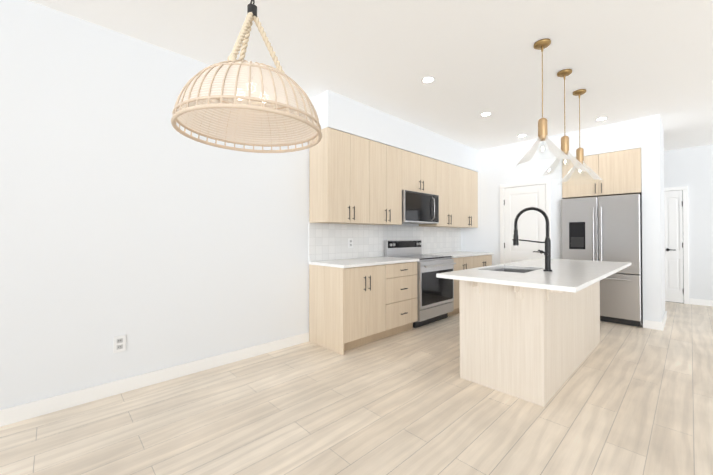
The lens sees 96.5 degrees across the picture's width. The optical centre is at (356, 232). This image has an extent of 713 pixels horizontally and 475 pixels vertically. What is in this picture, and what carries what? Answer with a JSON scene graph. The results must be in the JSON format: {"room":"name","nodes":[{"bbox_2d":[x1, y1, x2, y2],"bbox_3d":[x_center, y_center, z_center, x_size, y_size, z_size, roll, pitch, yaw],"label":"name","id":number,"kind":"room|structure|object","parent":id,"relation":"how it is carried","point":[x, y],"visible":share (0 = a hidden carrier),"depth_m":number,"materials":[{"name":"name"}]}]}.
{"room":"kitchen","nodes":[
{"label":"kitchen","id":0,"kind":"room"},
{"bbox_2d":[0,0,428,409],"bbox_3d":[-1.720,-0.155,2.652,15.500,2.800,0.100,1,-1,-44],"label":"wall","id":1,"kind":"structure","parent":0,"point":[143,225],"depth_m":2.48,"materials":[{"name":"white paint"}]},
{"bbox_2d":[113,335,125,352],"bbox_3d":[-1.832,0.861,2.459,0.080,0.126,0.009,1,-1,-44],"label":"outlet","id":2,"kind":"object","parent":1,"relation":"attached to","point":[119,343],"visible":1,"depth_m":2.46,"materials":[{"name":"white plastic"}]},
{"bbox_2d":[0,332,308,426],"bbox_3d":[-3.886,1.170,0.496,9.208,0.105,0.017,1,-1,-44],"label":"baseboard","id":3,"kind":"structure","parent":1,"relation":"attached to","point":[19,413],"depth_m":2.50,"materials":[{"name":"white paint"}]},
{"bbox_2d":[309,127,372,223],"bbox_3d":[-0.193,-0.627,3.791,0.655,1.028,0.337,1,-1,-44],"label":"upper cabinet","id":4,"kind":"object","parent":1,"relation":"attached to","point":[353,179],"depth_m":3.62,"materials":[{"name":"brown wood"}]},
{"bbox_2d":[357,141,404,224],"bbox_3d":[0.274,-0.623,4.237,0.636,1.028,0.336,1,-1,-44],"label":"upper cabinet","id":5,"kind":"object","parent":1,"relation":"attached to","point":[388,161],"depth_m":4.13,"materials":[{"name":"brown wood"}]},
{"bbox_2d":[309,223,460,260],"bbox_3d":[0.730,0.118,4.907,3.538,0.460,0.010,1,-1,-44],"label":"backsplash","id":6,"kind":"structure","parent":1,"relation":"attached to","point":[328,241],"depth_m":4.35,"materials":[{"name":"tile"}]},
{"bbox_2d":[348,238,352,247],"bbox_3d":[-0.076,0.137,4.125,0.080,0.126,0.009,1,-1,-44],"label":"outlet","id":7,"kind":"object","parent":6,"relation":"attached to","point":[350,242],"visible":1,"depth_m":4.12,"materials":[{"name":"white plastic"}]},
{"bbox_2d":[405,151,436,194],"bbox_3d":[0.817,-0.857,4.756,0.862,0.548,0.336,1,-1,-44],"label":"upper cabinet","id":8,"kind":"object","parent":1,"relation":"attached to","point":[420,171],"depth_m":4.63,"materials":[{"name":"brown wood"}]},
{"bbox_2d":[402,190,438,223],"bbox_3d":[0.848,-0.358,4.718,0.847,0.438,0.427,1,-1,-44],"label":"microwave","id":9,"kind":"object","parent":8,"relation":"attached to","point":[419,208],"visible":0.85,"depth_m":4.55,"materials":[{"name":"silver metal"}]},
{"bbox_2d":[419,160,460,226],"bbox_3d":[1.379,-0.612,5.289,0.691,1.028,0.336,1,-1,-44],"label":"upper cabinet","id":10,"kind":"object","parent":1,"relation":"attached to","point":[448,175],"depth_m":5.17,"materials":[{"name":"brown wood"}]},
{"bbox_2d":[461,167,477,226],"bbox_3d":[1.880,-0.607,5.766,0.692,1.028,0.336,1,-1,-44],"label":"upper cabinet","id":11,"kind":"object","parent":1,"relation":"attached to","point":[469,181],"depth_m":5.64,"materials":[{"name":"brown wood"}]},
{"bbox_2d":[0,301,712,474],"bbox_3d":[0.728,1.248,0.067,15.500,0.060,7.200,1,-1,-44],"label":"floor","id":12,"kind":"structure","parent":0,"point":[629,400],"depth_m":2.11,"materials":[{"name":"brown wood"}]},
{"bbox_2d":[308,263,387,354],"bbox_3d":[-0.104,0.812,3.685,0.659,0.888,0.593,1,-1,-44],"label":"base cabinet","id":13,"kind":"object","parent":12,"relation":"on","point":[355,302],"depth_m":3.45,"materials":[{"name":"brown wood"}]},
{"bbox_2d":[312,257,418,266],"bbox_3d":[0.130,0.354,3.892,1.302,0.032,0.622,1,-1,-44],"label":"countertop","id":14,"kind":"structure","parent":13,"relation":"on","point":[375,261],"depth_m":3.67,"materials":[{"name":"white stone"}]},
{"bbox_2d":[388,263,417,335],"bbox_3d":[0.362,0.816,4.130,0.631,0.888,0.591,1,-1,-44],"label":"base cabinet","id":15,"kind":"object","parent":12,"relation":"on","point":[402,277],"depth_m":3.92,"materials":[{"name":"brown wood"}]},
{"bbox_2d":[384,240,455,327],"bbox_3d":[0.939,0.688,4.612,0.851,1.155,0.687,1,-1,-44],"label":"range","id":16,"kind":"object","parent":12,"relation":"on","point":[435,297],"visible":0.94,"depth_m":4.43,"materials":[{"name":"silver metal"}]},
{"bbox_2d":[442,255,475,315],"bbox_3d":[1.469,0.827,5.184,0.688,0.888,0.591,1,-1,-44],"label":"base cabinet","id":17,"kind":"object","parent":12,"relation":"on","point":[461,264],"depth_m":4.89,"materials":[{"name":"brown wood"}]},
{"bbox_2d":[432,251,491,258],"bbox_3d":[1.729,0.370,5.415,1.381,0.032,0.622,1,-1,-44],"label":"countertop","id":18,"kind":"structure","parent":17,"relation":"on","point":[460,254],"depth_m":5.35,"materials":[{"name":"white stone"}]},
{"bbox_2d":[476,255,491,267],"bbox_3d":[1.968,0.832,5.659,0.690,0.888,0.591,1,-1,-44],"label":"base cabinet","id":19,"kind":"object","parent":12,"relation":"on","point":[481,260],"depth_m":5.46,"materials":[{"name":"brown wood"}]},
{"bbox_2d":[446,266,599,406],"bbox_3d":[1.819,0.801,3.051,2.270,0.896,0.832,1,-1,-44],"label":"kitchen island","id":20,"kind":"object","parent":12,"relation":"on","point":[529,330],"depth_m":2.51,"materials":[{"name":"brown wood"}]},
{"bbox_2d":[436,258,630,293],"bbox_3d":[1.820,0.338,2.976,2.460,0.028,0.905,1,-1,-44],"label":"island countertop","id":21,"kind":"structure","parent":20,"relation":"on","point":[570,276],"depth_m":2.42,"materials":[{"name":"white stone"}]},
{"bbox_2d":[512,207,551,270],"bbox_3d":[1.461,0.050,2.689,0.164,0.539,0.313,1,-1,-44],"label":"faucet","id":22,"kind":"object","parent":21,"relation":"on","point":[547,252],"visible":1,"depth_m":2.64,"materials":[{"name":"black metal"}]},
{"bbox_2d":[561,194,642,326],"bbox_3d":[3.688,0.379,4.758,0.856,1.775,0.896,1,-1,-44],"label":"fridge","id":23,"kind":"object","parent":12,"relation":"on","point":[604,228],"visible":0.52,"depth_m":4.40,"materials":[{"name":"silver metal"}]},
{"bbox_2d":[29,0,712,150],"bbox_3d":[0.728,-1.632,0.097,15.500,0.100,7.200,1,-1,-44],"label":"ceiling","id":24,"kind":"structure","parent":0,"point":[624,60],"depth_m":2.75,"materials":[{"name":"white paint"}]},
{"bbox_2d":[171,0,321,152],"bbox_3d":[-0.463,-0.999,1.414,0.620,1.137,0.620,1,-1,-44],"label":"rattan pendant light","id":25,"kind":"object","parent":24,"relation":"hanging from","point":[236,83],"visible":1,"depth_m":1.37,"materials":[{"name":"beige wicker"}]},
{"bbox_2d":[421,77,434,82],"bbox_3d":[0.727,-1.547,3.229,0.136,0.003,0.136,1,-1,-44],"label":"recessed light","id":26,"kind":"object","parent":24,"relation":"in","point":[427,80],"visible":1,"depth_m":3.23,"materials":[{"name":"white plastic"}]},
{"bbox_2d":[480,112,490,115],"bbox_3d":[1.683,-1.538,4.140,0.136,0.003,0.136,1,-1,-44],"label":"recessed light","id":27,"kind":"object","parent":24,"relation":"in","point":[486,114],"visible":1,"depth_m":4.14,"materials":[{"name":"white plastic"}]},
{"bbox_2d":[516,38,572,169],"bbox_3d":[1.524,-1.054,2.605,0.412,1.002,0.412,1,-1,-44],"label":"pendant light","id":28,"kind":"object","parent":24,"relation":"hanging from","point":[553,148],"visible":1,"depth_m":2.57,"materials":[{"name":"clear glass"}]},
{"bbox_2d":[541,69,590,178],"bbox_3d":[2.009,-1.049,3.067,0.412,1.002,0.412,1,-1,-44],"label":"pendant light","id":29,"kind":"object","parent":24,"relation":"hanging from","point":[577,164],"visible":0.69,"depth_m":3.03,"materials":[{"name":"clear glass"}]},
{"bbox_2d":[558,89,603,185],"bbox_3d":[2.443,-1.045,3.481,0.412,1.002,0.412,1,-1,-44],"label":"pendant light","id":30,"kind":"object","parent":24,"relation":"hanging from","point":[580,155],"visible":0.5,"depth_m":3.45,"materials":[{"name":"clear glass"}]},
{"bbox_2d":[595,117,606,120],"bbox_3d":[3.317,-1.536,4.308,0.136,0.003,0.136,1,-1,-44],"label":"recessed light","id":31,"kind":"object","parent":24,"relation":"in","point":[602,118],"visible":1,"depth_m":4.32,"materials":[{"name":"white plastic"}]},
{"bbox_2d":[310,90,477,171],"bbox_3d":[0.850,-1.333,4.795,3.540,0.400,0.360,1,-1,-44],"label":"soffit","id":32,"kind":"structure","parent":0,"point":[336,111],"depth_m":4.11,"materials":[{"name":"white paint"}]},
{"bbox_2d":[461,135,554,264],"bbox_3d":[2.592,-0.124,5.592,0.100,2.800,1.590,1,-1,-44],"label":"wall","id":33,"kind":"structure","parent":0,"point":[497,167],"depth_m":5.63,"materials":[{"name":"white paint"}]},
{"bbox_2d":[500,179,550,263],"bbox_3d":[2.771,0.217,5.268,0.080,2.110,0.780,1,-1,-44],"label":"pantry door","id":34,"kind":"structure","parent":33,"relation":"in","point":[516,199],"depth_m":5.28,"materials":[{"name":"white paint"}]},
{"bbox_2d":[554,134,563,258],"bbox_3d":[3.429,-0.128,5.221,0.800,2.800,0.100,1,-1,-44],"label":"wall","id":35,"kind":"structure","parent":0,"point":[558,198],"depth_m":4.95,"materials":[{"name":"white paint"}]},
{"bbox_2d":[561,118,640,159],"bbox_3d":[3.780,-1.332,4.864,0.800,0.400,0.920,1,-1,-44],"label":"wall","id":36,"kind":"structure","parent":0,"point":[618,136],"depth_m":4.51,"materials":[{"name":"white paint"}]},
{"bbox_2d":[562,148,641,198],"bbox_3d":[3.696,-0.832,4.779,0.633,0.597,0.914,1,-1,-44],"label":"upper cabinet","id":37,"kind":"object","parent":36,"relation":"attached to","point":[618,172],"visible":0.92,"depth_m":4.50,"materials":[{"name":"brown wood"}]},
{"bbox_2d":[641,114,664,321],"bbox_3d":[4.196,-0.136,4.488,0.900,2.800,0.180,1,-1,-44],"label":"wall","id":38,"kind":"structure","parent":0,"point":[653,227],"depth_m":4.19,"materials":[{"name":"white paint"}]},
{"bbox_2d":[643,311,666,330],"bbox_3d":[4.195,1.211,4.462,0.917,0.105,0.197,1,-1,-44],"label":"baseboard","id":39,"kind":"structure","parent":38,"relation":"attached to","point":[655,325],"depth_m":4.16,"materials":[{"name":"white paint"}]},
{"bbox_2d":[664,144,712,299],"bbox_3d":[6.304,-0.127,5.391,0.100,2.800,7.000,1,-1,-44],"label":"wall","id":40,"kind":"structure","parent":0,"point":[691,168],"depth_m":5.61,"materials":[{"name":"white paint"}]},
{"bbox_2d":[664,186,688,303],"bbox_3d":[5.777,0.223,5.807,0.080,2.110,0.395,1,-1,-44],"label":"hall door","id":41,"kind":"structure","parent":40,"relation":"in","point":[676,245],"depth_m":5.79,"materials":[{"name":"white paint"}]},
{"bbox_2d":[689,298,712,306],"bbox_3d":[6.434,1.218,5.156,0.017,0.105,6.500,1,-1,-44],"label":"baseboard","id":42,"kind":"structure","parent":40,"relation":"attached to","point":[703,302],"depth_m":5.56,"materials":[{"name":"white paint"}]}
]}

